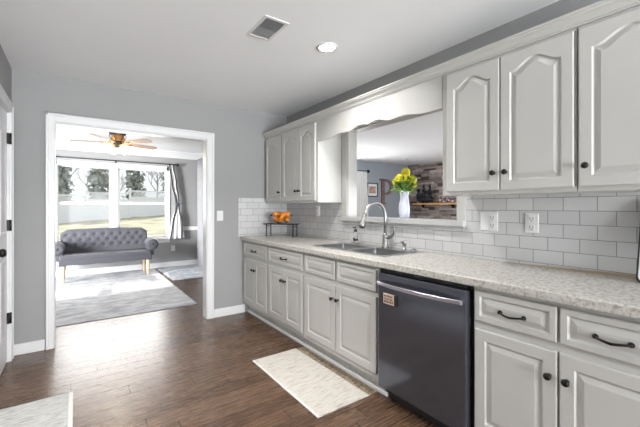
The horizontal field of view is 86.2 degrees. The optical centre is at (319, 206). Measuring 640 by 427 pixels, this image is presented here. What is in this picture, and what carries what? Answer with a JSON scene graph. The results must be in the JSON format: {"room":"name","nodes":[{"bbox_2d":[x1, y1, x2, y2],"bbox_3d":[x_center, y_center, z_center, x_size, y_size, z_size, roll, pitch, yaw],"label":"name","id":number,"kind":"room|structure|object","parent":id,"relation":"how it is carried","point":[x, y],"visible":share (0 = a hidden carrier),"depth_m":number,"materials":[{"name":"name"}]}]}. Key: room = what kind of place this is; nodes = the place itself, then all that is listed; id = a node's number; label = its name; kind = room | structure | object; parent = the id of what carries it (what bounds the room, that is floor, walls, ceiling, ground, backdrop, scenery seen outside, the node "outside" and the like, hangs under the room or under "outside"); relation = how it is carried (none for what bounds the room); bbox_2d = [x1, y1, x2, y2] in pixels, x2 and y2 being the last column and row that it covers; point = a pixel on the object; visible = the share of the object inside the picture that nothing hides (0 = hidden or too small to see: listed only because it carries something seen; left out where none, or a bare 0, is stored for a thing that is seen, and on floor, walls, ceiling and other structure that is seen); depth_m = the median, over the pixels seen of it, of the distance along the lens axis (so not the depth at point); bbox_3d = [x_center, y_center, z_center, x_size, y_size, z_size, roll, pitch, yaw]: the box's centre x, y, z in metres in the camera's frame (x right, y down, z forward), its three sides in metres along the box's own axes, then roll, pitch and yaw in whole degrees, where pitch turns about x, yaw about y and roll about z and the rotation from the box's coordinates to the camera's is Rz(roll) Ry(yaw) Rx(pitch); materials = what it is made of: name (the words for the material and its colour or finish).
{"room":"kitchen","nodes":[
{"label":"kitchen","id":0,"kind":"room"},
{"bbox_2d":[0,45,11,104],"bbox_3d":[-0.128,0.045,-0.693,0.120,2.450,9.020,0,0,-36],"label":"wall","id":1,"kind":"structure","parent":0,"point":[5,68],"depth_m":2.66,"materials":[{"name":"grey paint"}]},
{"bbox_2d":[0,84,13,374],"bbox_3d":[-2.345,0.209,2.487,0.166,2.122,0.908,0,0,-36],"label":"door","id":2,"kind":"structure","parent":1,"relation":"in","point":[6,110],"depth_m":2.77,"materials":[{"name":"white wood"}]},
{"bbox_2d":[56,149,196,271],"bbox_3d":[-4.795,0.045,6.170,5.360,2.450,0.165,0,0,-36],"label":"wall","id":3,"kind":"structure","parent":0,"point":[186,172],"depth_m":7.30,"materials":[{"name":"grey paint"}]},
{"bbox_2d":[56,159,169,242],"bbox_3d":[-4.011,-0.052,6.686,2.029,1.604,0.145,0,0,-36],"label":"window","id":4,"kind":"structure","parent":3,"relation":"attached to","point":[114,202],"depth_m":6.67,"materials":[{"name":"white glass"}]},
{"bbox_2d":[56,156,178,165],"bbox_3d":[-3.987,-0.888,6.604,2.384,0.077,0.116,0,0,-36],"label":"curtain rod","id":5,"kind":"object","parent":3,"relation":"attached to","point":[176,164],"visible":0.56,"depth_m":6.63,"materials":[{"name":"brown metal"}]},
{"bbox_2d":[169,164,183,238],"bbox_3d":[-3.039,-0.109,7.242,0.316,1.558,0.088,0,0,-36],"label":"curtain","id":6,"kind":"object","parent":5,"relation":"hanging from","point":[176,230],"visible":1,"depth_m":7.22,"materials":[{"name":"fabric"}]},
{"bbox_2d":[56,259,196,277],"bbox_3d":[-4.757,1.215,6.117,5.360,0.110,0.015,0,0,-36],"label":"baseboard","id":7,"kind":"structure","parent":3,"relation":"attached to","point":[69,273],"depth_m":6.71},
{"bbox_2d":[56,140,202,159],"bbox_3d":[-4.733,-1.110,6.082,5.360,0.140,0.100,0,0,-36],"label":"crown molding","id":8,"kind":"structure","parent":3,"relation":"attached to","point":[64,145],"depth_m":6.81,"materials":[{"name":"white wood"}]},
{"bbox_2d":[12,69,286,348],"bbox_3d":[-1.566,0.045,3.747,2.697,2.450,0.120,0,0,-36],"label":"wall","id":9,"kind":"structure","parent":0,"point":[239,139],"depth_m":3.31,"materials":[{"name":"grey paint"}]},
{"bbox_2d":[14,339,44,355],"bbox_3d":[-2.535,1.222,2.974,0.221,0.095,0.014,0,0,-36],"label":"baseboard","id":10,"kind":"structure","parent":9,"relation":"attached to","point":[39,345],"depth_m":2.97,"materials":[{"name":"white wood"}]},
{"bbox_2d":[45,111,213,349],"bbox_3d":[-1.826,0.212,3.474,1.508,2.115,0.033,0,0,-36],"label":"trim","id":11,"kind":"structure","parent":9,"relation":"attached to","point":[51,117],"depth_m":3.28,"materials":[{"name":"white wood"}]},
{"bbox_2d":[217,211,222,220],"bbox_3d":[-1.156,0.102,3.959,0.074,0.116,0.011,0,0,-36],"label":"light switch","id":12,"kind":"object","parent":9,"relation":"attached to","point":[219,213],"visible":1,"depth_m":3.96,"materials":[{"name":"white plastic"}]},
{"bbox_2d":[214,304,244,317],"bbox_3d":[-1.062,1.222,4.025,0.374,0.095,0.014,0,0,-36],"label":"baseboard","id":13,"kind":"structure","parent":9,"relation":"attached to","point":[237,309],"depth_m":4.01,"materials":[{"name":"white wood"}]},
{"bbox_2d":[238,198,286,235],"bbox_3d":[-0.708,0.122,4.280,0.663,0.460,0.009,0,0,-36],"label":"tiled wall","id":14,"kind":"structure","parent":9,"relation":"attached to","point":[253,213],"depth_m":4.23,"materials":[{"name":"white tile"}]},
{"bbox_2d":[0,268,438,426],"bbox_3d":[1.152,1.330,2.603,10.900,0.120,12.900,0,0,-36],"label":"floor","id":15,"kind":"structure","parent":0,"point":[177,366],"depth_m":2.56,"materials":[{"name":"brown wood"}]},
{"bbox_2d":[0,391,72,426],"bbox_3d":[-1.574,1.265,1.848,0.384,0.009,0.938,0,0,-36],"label":"floor mat","id":16,"kind":"object","parent":15,"relation":"on","point":[55,411],"visible":1,"depth_m":2.09,"materials":[{"name":"beige fabric"}]},
{"bbox_2d":[56,269,196,326],"bbox_3d":[-3.679,1.264,4.890,2.890,0.011,3.085,0,0,-36],"label":"area rug","id":17,"kind":"object","parent":15,"relation":"on","point":[83,298],"visible":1,"depth_m":4.86,"materials":[{"name":"grey fabric"}]},
{"bbox_2d":[56,227,157,283],"bbox_3d":[-3.858,0.823,6.196,1.615,0.870,0.629,0,0,-36],"label":"settee","id":18,"kind":"object","parent":17,"relation":"on","point":[86,246],"visible":0.99,"depth_m":6.19,"materials":[{"name":"fabric"}]},
{"bbox_2d":[59,248,150,260],"bbox_3d":[-3.812,0.843,6.131,1.365,0.085,0.470,0,0,-36],"label":"seat cushion","id":19,"kind":"object","parent":18,"relation":"on","point":[101,254],"depth_m":6.01,"materials":[{"name":"fabric"}]},
{"bbox_2d":[157,264,202,280],"bbox_3d":[-2.567,1.264,6.749,0.940,0.010,1.470,0,0,-36],"label":"area rug","id":20,"kind":"object","parent":15,"relation":"on","point":[182,272],"visible":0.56,"depth_m":6.67,"materials":[{"name":"grey fabric"}]},
{"bbox_2d":[243,241,273,323],"bbox_3d":[-0.508,0.833,4.013,0.641,0.871,0.650,0,0,-36],"label":"base cabinet","id":21,"kind":"object","parent":15,"relation":"on","point":[255,260],"visible":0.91,"depth_m":3.82,"materials":[{"name":"paint"}]},
{"bbox_2d":[268,246,309,345],"bbox_3d":[-0.116,0.833,3.464,0.641,0.871,0.691,0,0,-36],"label":"base cabinet","id":22,"kind":"object","parent":15,"relation":"on","point":[286,268],"visible":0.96,"depth_m":3.25,"materials":[{"name":"paint"}]},
{"bbox_2d":[252,347,377,417],"bbox_3d":[-0.076,1.264,2.578,0.510,0.010,0.939,0,0,-36],"label":"kitchen mat","id":23,"kind":"object","parent":15,"relation":"on","point":[322,387],"visible":1,"depth_m":2.47,"materials":[{"name":"beige fabric"}]},
{"bbox_2d":[305,253,385,390],"bbox_3d":[0.350,0.833,2.811,0.640,0.871,0.907,0,0,-36],"label":"base cabinet","id":24,"kind":"object","parent":15,"relation":"on","point":[341,296],"visible":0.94,"depth_m":2.56,"materials":[{"name":"paint"}]},
{"bbox_2d":[247,310,387,396],"bbox_3d":[-0.211,1.256,3.217,0.018,0.028,2.287,0,0,-36],"label":"trim shoe moulding","id":25,"kind":"structure","parent":24,"relation":"attached to","point":[322,355],"depth_m":2.83,"materials":[{"name":"white wood"}]},
{"bbox_2d":[377,268,473,426],"bbox_3d":[0.779,0.832,2.152,0.672,0.864,0.651,0,0,-36],"label":"dishwasher","id":26,"kind":"object","parent":15,"relation":"on","point":[426,341],"visible":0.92,"depth_m":1.91,"materials":[{"name":"black metal"}]},
{"bbox_2d":[383,293,396,306],"bbox_3d":[0.439,0.581,2.144,0.006,0.066,0.114,0,0,-36],"label":"magnet","id":27,"kind":"object","parent":26,"relation":"attached to","point":[389,299],"visible":1,"depth_m":2.14,"materials":[{"name":"beige plastic"}]},
{"bbox_2d":[474,287,639,426],"bbox_3d":[1.224,0.833,1.586,0.641,0.871,0.762,0,0,-36],"label":"base cabinet","id":28,"kind":"object","parent":15,"relation":"on","point":[538,363],"visible":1,"depth_m":1.44,"materials":[{"name":"paint"}]},
{"bbox_2d":[240,234,639,319],"bbox_3d":[0.440,0.373,2.691,0.638,0.043,3.910,0,0,-36],"label":"countertop","id":29,"kind":"structure","parent":28,"relation":"on","point":[620,296],"depth_m":1.78,"materials":[{"name":"stone"}]},
{"bbox_2d":[264,223,298,236],"bbox_3d":[-0.460,0.275,4.095,0.416,0.154,0.152,0,0,19],"label":"fruit stand","id":30,"kind":"object","parent":29,"relation":"on","point":[292,224],"visible":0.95,"depth_m":4.09,"materials":[{"name":"black metal"}]},
{"bbox_2d":[271,215,291,223],"bbox_3d":[-0.460,0.145,4.095,0.266,0.105,0.266,0,0,-36],"label":"glass bowl","id":31,"kind":"object","parent":30,"relation":"on","point":[280,219],"visible":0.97,"depth_m":4.00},
{"bbox_2d":[312,242,420,256],"bbox_3d":[0.365,0.439,2.886,0.443,0.182,0.881,0,0,-36],"label":"sink","id":32,"kind":"object","parent":29,"relation":"in","point":[373,250],"visible":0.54,"depth_m":2.87,"materials":[{"name":"metal"}]},
{"bbox_2d":[353,226,357,243],"bbox_3d":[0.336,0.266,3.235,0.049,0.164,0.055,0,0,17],"label":"soap bottle","id":33,"kind":"object","parent":32,"relation":"on","point":[355,233],"visible":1,"depth_m":3.22,"materials":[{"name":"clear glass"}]},
{"bbox_2d":[394,240,406,250],"bbox_3d":[0.647,0.306,2.736,0.112,0.083,0.043,0,0,-24],"label":"soap dispenser","id":34,"kind":"object","parent":32,"relation":"on","point":[403,242],"visible":1,"depth_m":2.74,"materials":[{"name":"metal"}]},
{"bbox_2d":[359,201,394,247],"bbox_3d":[0.456,0.149,2.856,0.308,0.396,0.148,0,0,-12],"label":"kitchen faucet","id":35,"kind":"object","parent":29,"relation":"on","point":[385,237],"visible":1,"depth_m":2.88,"materials":[{"name":"metal"}]},
{"bbox_2d":[636,228,639,282],"bbox_3d":[1.587,0.158,1.517,0.115,0.386,0.257,0,0,-36],"label":"cutting board","id":36,"kind":"object","parent":29,"relation":"on","point":[638,255],"visible":1,"depth_m":1.60,"materials":[{"name":"black plastic"}]},
{"bbox_2d":[0,0,559,164],"bbox_3d":[1.152,-1.240,2.603,10.900,0.120,12.900,0,0,-36],"label":"ceiling","id":37,"kind":"structure","parent":0,"point":[195,50],"depth_m":2.48,"materials":[{"name":"white paint"}]},
{"bbox_2d":[70,132,156,154],"bbox_3d":[-3.149,-0.999,5.304,1.187,0.361,1.154,0,0,-36],"label":"ceiling fan","id":38,"kind":"object","parent":37,"relation":"hanging from","point":[117,139],"visible":0.98,"depth_m":5.21,"materials":[{"name":"brown metal"}]},
{"bbox_2d":[246,15,288,41],"bbox_3d":[-0.349,-1.177,2.263,0.170,0.006,0.290,0,0,-36],"label":"ceiling vent","id":39,"kind":"object","parent":37,"relation":"in","point":[267,28],"visible":1,"depth_m":2.25,"materials":[{"name":"white metal"}]},
{"bbox_2d":[316,42,337,52],"bbox_3d":[0.052,-1.175,2.522,0.160,0.009,0.160,0,0,-36],"label":"recessed light","id":40,"kind":"object","parent":37,"relation":"in","point":[326,47],"visible":1,"depth_m":2.52,"materials":[{"name":"white plastic"}]},
{"bbox_2d":[319,44,334,50],"bbox_3d":[0.052,-1.176,2.522,0.116,0.002,0.116,0,0,-36],"label":"diffuser","id":41,"kind":"object","parent":40,"relation":"attached to","point":[322,47],"depth_m":2.52,"materials":[{"name":"white plastic"}]},
{"bbox_2d":[357,160,410,217],"bbox_3d":[0.436,0.045,8.308,5.440,2.450,0.120,0,0,-36],"label":"wall","id":42,"kind":"structure","parent":0,"point":[378,170],"depth_m":9.13,"materials":[{"name":"grey paint"}]},
{"bbox_2d":[367,183,377,196],"bbox_3d":[1.365,-0.445,8.878,0.375,0.360,0.029,0,0,-36],"label":"framed picture","id":43,"kind":"object","parent":42,"relation":"attached to","point":[372,188],"visible":0.86,"depth_m":8.88,"materials":[{"name":"white paper"}]},
{"bbox_2d":[369,186,375,192],"bbox_3d":[1.364,-0.445,8.880,0.235,0.180,0.002,0,0,-36],"label":"print","id":44,"kind":"object","parent":43,"relation":"attached to","point":[372,189],"depth_m":8.88},
{"bbox_2d":[379,179,392,203],"bbox_3d":[1.779,-0.405,9.164,0.480,0.670,0.043,0,0,-36],"label":"letter","id":45,"kind":"object","parent":42,"relation":"attached to","point":[383,193],"depth_m":9.09,"materials":[{"name":"wood"}]},
{"bbox_3d":[0.479,-0.902,8.175,1.875,0.090,0.144,0,0,-36],"label":"curtain rod","id":46,"kind":"object","parent":42,"relation":"attached to","visible":0},
{"bbox_2d":[357,171,367,216],"bbox_3d":[0.966,0.172,8.492,0.704,2.135,0.064,0,0,-36],"label":"curtain","id":47,"kind":"object","parent":46,"relation":"hanging from","point":[362,193],"visible":0.24,"depth_m":8.54,"materials":[{"name":"white fabric"}]},
{"bbox_2d":[408,161,455,218],"bbox_3d":[4.211,0.045,7.399,0.150,2.450,5.748,0,0,-36],"label":"stone wall","id":48,"kind":"structure","parent":0,"point":[427,173],"depth_m":9.08,"materials":[{"name":"stone"}]},
{"bbox_2d":[412,203,455,207],"bbox_3d":[3.000,-0.041,8.798,0.200,0.122,1.400,0,0,-36],"label":"wall shelf","id":49,"kind":"object","parent":48,"relation":"attached to","point":[421,204],"visible":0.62,"depth_m":8.73,"materials":[{"name":"orange wood"}]},
{"bbox_2d":[416,183,437,202],"bbox_3d":[2.825,-0.367,9.023,0.122,0.530,0.691,0,0,-36],"label":"model ship","id":50,"kind":"object","parent":49,"relation":"on","point":[430,197],"visible":0.99,"depth_m":9.05},
{"bbox_2d":[438,197,455,202],"bbox_3d":[3.173,-0.181,8.531,0.103,0.161,0.507,0,0,-36],"label":"ornament","id":51,"kind":"object","parent":49,"relation":"on","point":[444,198],"visible":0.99,"depth_m":8.55,"materials":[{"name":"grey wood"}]},
{"bbox_2d":[287,0,600,260],"bbox_3d":[2.161,0.045,0.940,0.110,2.450,9.020,0,0,-36],"label":"wall","id":52,"kind":"structure","parent":0,"point":[557,9],"depth_m":2.48,"materials":[{"name":"grey paint"}]},
{"bbox_2d":[266,133,282,202],"bbox_3d":[-0.449,-0.451,4.181,0.350,0.809,0.416,0,0,-36],"label":"upper cabinet","id":53,"kind":"object","parent":52,"relation":"attached to","point":[273,144],"visible":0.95,"depth_m":4.07,"materials":[{"name":"paint"}]},
{"bbox_2d":[282,120,340,202],"bbox_3d":[-0.123,-0.451,3.724,0.350,0.809,0.700,0,0,-36],"label":"upper cabinet","id":54,"kind":"object","parent":52,"relation":"attached to","point":[311,168],"visible":0.99,"depth_m":3.50,"materials":[{"name":"paint"}]},
{"bbox_2d":[318,76,442,141],"bbox_3d":[0.396,-0.749,2.801,0.018,0.213,1.402,0,0,-36],"label":"valance","id":55,"kind":"object","parent":54,"relation":"attached to","point":[425,97],"visible":1,"depth_m":2.60,"materials":[{"name":"paint"}]},
{"bbox_2d":[342,109,465,220],"bbox_3d":[0.686,-0.335,3.009,0.119,0.889,1.242,0,0,-36],"label":"trim","id":56,"kind":"structure","parent":52,"relation":"attached to","point":[352,135],"depth_m":3.48,"materials":[{"name":"paint"}]},
{"bbox_2d":[341,216,466,228],"bbox_3d":[0.697,0.128,3.004,0.235,0.060,1.357,0,0,-36],"label":"trim ledge","id":57,"kind":"object","parent":52,"relation":"attached to","point":[417,222],"visible":0.88,"depth_m":2.76,"materials":[{"name":"paint"}]},
{"bbox_2d":[399,191,409,217],"bbox_3d":[0.740,-0.019,3.000,0.094,0.235,0.094,0,0,-36],"label":"vase","id":58,"kind":"object","parent":57,"relation":"on","point":[404,205],"visible":0.96,"depth_m":2.96,"materials":[{"name":"white ceramic"}]},
{"bbox_2d":[395,173,403,182],"bbox_3d":[0.696,-0.164,2.980,0.093,0.254,0.093,0,0,-36],"label":"flower","id":59,"kind":"object","parent":58,"relation":"in","point":[399,176],"visible":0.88,"depth_m":2.95,"materials":[{"name":"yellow plant"}]},
{"bbox_2d":[390,175,417,193],"bbox_3d":[0.737,-0.148,3.005,0.235,0.263,0.232,0,0,-6],"label":"leaves","id":60,"kind":"object","parent":58,"relation":"in","point":[400,185],"visible":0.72,"depth_m":2.96,"materials":[{"name":"green plant"}]},
{"bbox_2d":[401,168,410,175],"bbox_3d":[0.753,-0.189,3.000,0.089,0.305,0.089,0,0,-36],"label":"flower","id":61,"kind":"object","parent":58,"relation":"in","point":[405,170],"visible":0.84,"depth_m":2.97,"materials":[{"name":"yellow plant"}]},
{"bbox_2d":[404,174,410,188],"bbox_3d":[0.748,-0.160,2.965,0.077,0.247,0.077,0,0,-36],"label":"flower","id":62,"kind":"object","parent":58,"relation":"in","point":[405,175],"visible":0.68,"depth_m":2.94,"materials":[{"name":"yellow plant"}]},
{"bbox_2d":[408,175,417,189],"bbox_3d":[0.803,-0.155,2.980,0.093,0.237,0.093,0,0,-36],"label":"flower","id":63,"kind":"object","parent":58,"relation":"in","point":[412,176],"visible":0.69,"depth_m":2.95,"materials":[{"name":"yellow plant"}]},
{"bbox_2d":[287,192,639,274],"bbox_3d":[0.666,0.131,2.932,0.009,0.442,3.800,0,0,-36],"label":"tiled wall","id":64,"kind":"structure","parent":52,"relation":"attached to","point":[585,231],"depth_m":2.07,"materials":[{"name":"white tile"}]},
{"bbox_2d":[316,206,319,215],"bbox_3d":[-0.026,0.045,3.888,0.010,0.118,0.075,0,0,-36],"label":"outlet","id":65,"kind":"object","parent":64,"relation":"attached to","point":[317,207],"visible":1,"depth_m":3.88,"materials":[{"name":"white plastic"}]},
{"bbox_2d":[480,212,497,230],"bbox_3d":[1.123,0.096,2.276,0.010,0.122,0.118,0,0,-36],"label":"outlet","id":66,"kind":"object","parent":64,"relation":"attached to","point":[488,220],"visible":1,"depth_m":2.27,"materials":[{"name":"white plastic"}]},
{"bbox_2d":[525,213,538,232],"bbox_3d":[1.276,0.098,2.062,0.010,0.118,0.075,0,0,-36],"label":"outlet","id":67,"kind":"object","parent":64,"relation":"attached to","point":[531,219],"visible":1,"depth_m":2.06,"materials":[{"name":"white plastic"}]},
{"bbox_2d":[528,216,534,221],"bbox_3d":[1.274,0.072,2.060,0.003,0.036,0.034,0,0,-36],"label":"socket","id":68,"kind":"object","parent":67,"relation":"attached to","point":[530,218],"depth_m":2.06,"materials":[{"name":"white plastic"}]},
{"bbox_2d":[528,225,534,230],"bbox_3d":[1.274,0.124,2.060,0.003,0.036,0.034,0,0,-36],"label":"socket","id":69,"kind":"object","parent":67,"relation":"attached to","point":[530,227],"depth_m":2.06,"materials":[{"name":"white plastic"}]},
{"bbox_2d":[500,261,635,278],"bbox_3d":[1.360,0.343,1.941,0.013,0.019,0.680,0,0,-36],"label":"trim","id":70,"kind":"structure","parent":64,"relation":"attached to","point":[632,276],"depth_m":1.81,"materials":[{"name":"grey stone"}]},
{"bbox_2d":[443,28,593,195],"bbox_3d":[1.109,-0.465,1.997,0.350,0.781,0.732,0,0,-36],"label":"upper cabinet","id":71,"kind":"object","parent":52,"relation":"attached to","point":[510,119],"visible":0.98,"depth_m":1.85,"materials":[{"name":"paint"}]},
{"bbox_2d":[578,5,639,192],"bbox_3d":[1.542,-0.465,1.390,0.350,0.781,0.750,0,0,-36],"label":"upper cabinet","id":72,"kind":"object","parent":52,"relation":"attached to","point":[608,47],"visible":1,"depth_m":1.52,"materials":[{"name":"paint"}]},
{"bbox_2d":[263,0,639,138],"bbox_3d":[0.482,-0.885,2.640,0.068,0.058,4.018,0,0,-36],"label":"crown molding","id":73,"kind":"structure","parent":72,"relation":"attached to","point":[601,9],"depth_m":1.95,"materials":[{"name":"paint"}]},
{"bbox_3d":[-1.497,0.045,6.247,0.100,2.450,3.870,0,0,-36],"label":"wall","id":74,"kind":"structure","parent":0,"visible":0},
{"bbox_3d":[-2.067,-1.025,6.787,0.200,0.021,1.850,0,0,-36],"label":"curtain rod","id":75,"kind":"object","parent":74,"relation":"attached to","visible":0},
{"bbox_2d":[197,159,202,266],"bbox_3d":[-2.491,0.122,7.225,0.074,2.265,0.544,0,0,-36],"label":"curtain","id":76,"kind":"object","parent":75,"relation":"hanging from","point":[200,161],"visible":0.59,"depth_m":7.25,"materials":[{"name":"white fabric"}]},
{"label":"outside","id":77,"kind":"structure","parent":0,"visible":0},
{"bbox_2d":[58,215,164,239],"bbox_3d":[-16.695,0.387,28.566,50.000,4.336,50.000,0,0,-36],"label":"lawn","id":78,"kind":"structure","parent":77,"point":[154,225],"depth_m":19.16,"materials":[{"name":"green plant"}]},
{"bbox_2d":[59,166,77,201],"bbox_3d":[-18.536,-1.801,24.125,2.156,5.163,2.260,0,0,-2],"label":"bush","id":79,"kind":"object","parent":78,"relation":"on","point":[64,180],"visible":0.25,"depth_m":24.20,"materials":[{"name":"green plant"}]},
{"bbox_2d":[71,167,98,194],"bbox_3d":[-20.431,-2.120,30.634,3.157,5.837,2.061,0,0,2],"label":"bare tree","id":80,"kind":"object","parent":78,"relation":"on","point":[71,167],"visible":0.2,"depth_m":30.57,"materials":[{"name":"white plant"}]},
{"bbox_2d":[83,168,108,201],"bbox_3d":[-15.177,-1.597,23.584,2.198,4.535,2.070,0,0,23],"label":"bush","id":81,"kind":"object","parent":78,"relation":"on","point":[101,178],"visible":0.35,"depth_m":23.31,"materials":[{"name":"green plant"}]},
{"bbox_2d":[58,188,164,222],"bbox_3d":[-12.766,-0.133,22.831,19.235,3.333,0.200,0,0,-36],"label":"vinyl fence","id":82,"kind":"object","parent":78,"relation":"on","point":[67,213],"visible":0.28,"depth_m":22.00,"materials":[{"name":"white plastic"}]},
{"bbox_2d":[120,171,128,191],"bbox_3d":[-21.913,-1.820,37.573,3.309,4.657,2.315,0,0,42],"label":"bare tree","id":83,"kind":"object","parent":78,"relation":"on","point":[121,177],"visible":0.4,"depth_m":37.83,"materials":[{"name":"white plant"}]},
{"bbox_2d":[121,170,146,199],"bbox_3d":[-14.557,-1.880,26.890,2.020,4.652,2.144,0,0,-7],"label":"bush","id":84,"kind":"object","parent":78,"relation":"on","point":[133,182],"visible":0.42,"depth_m":26.64,"materials":[{"name":"green plant"}]},
{"bbox_2d":[145,171,162,196],"bbox_3d":[-14.474,-2.051,29.621,2.216,5.193,4.069,0,0,-32],"label":"bare tree","id":85,"kind":"object","parent":78,"relation":"on","point":[151,173],"visible":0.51,"depth_m":29.90,"materials":[{"name":"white plant"}]},
{"bbox_2d":[159,172,164,195],"bbox_3d":[-11.409,-2.323,26.259,2.308,5.256,2.420,0,0,-3],"label":"bush","id":86,"kind":"object","parent":78,"relation":"on","point":[163,177],"visible":0.02,"depth_m":25.73,"materials":[{"name":"green plant"}]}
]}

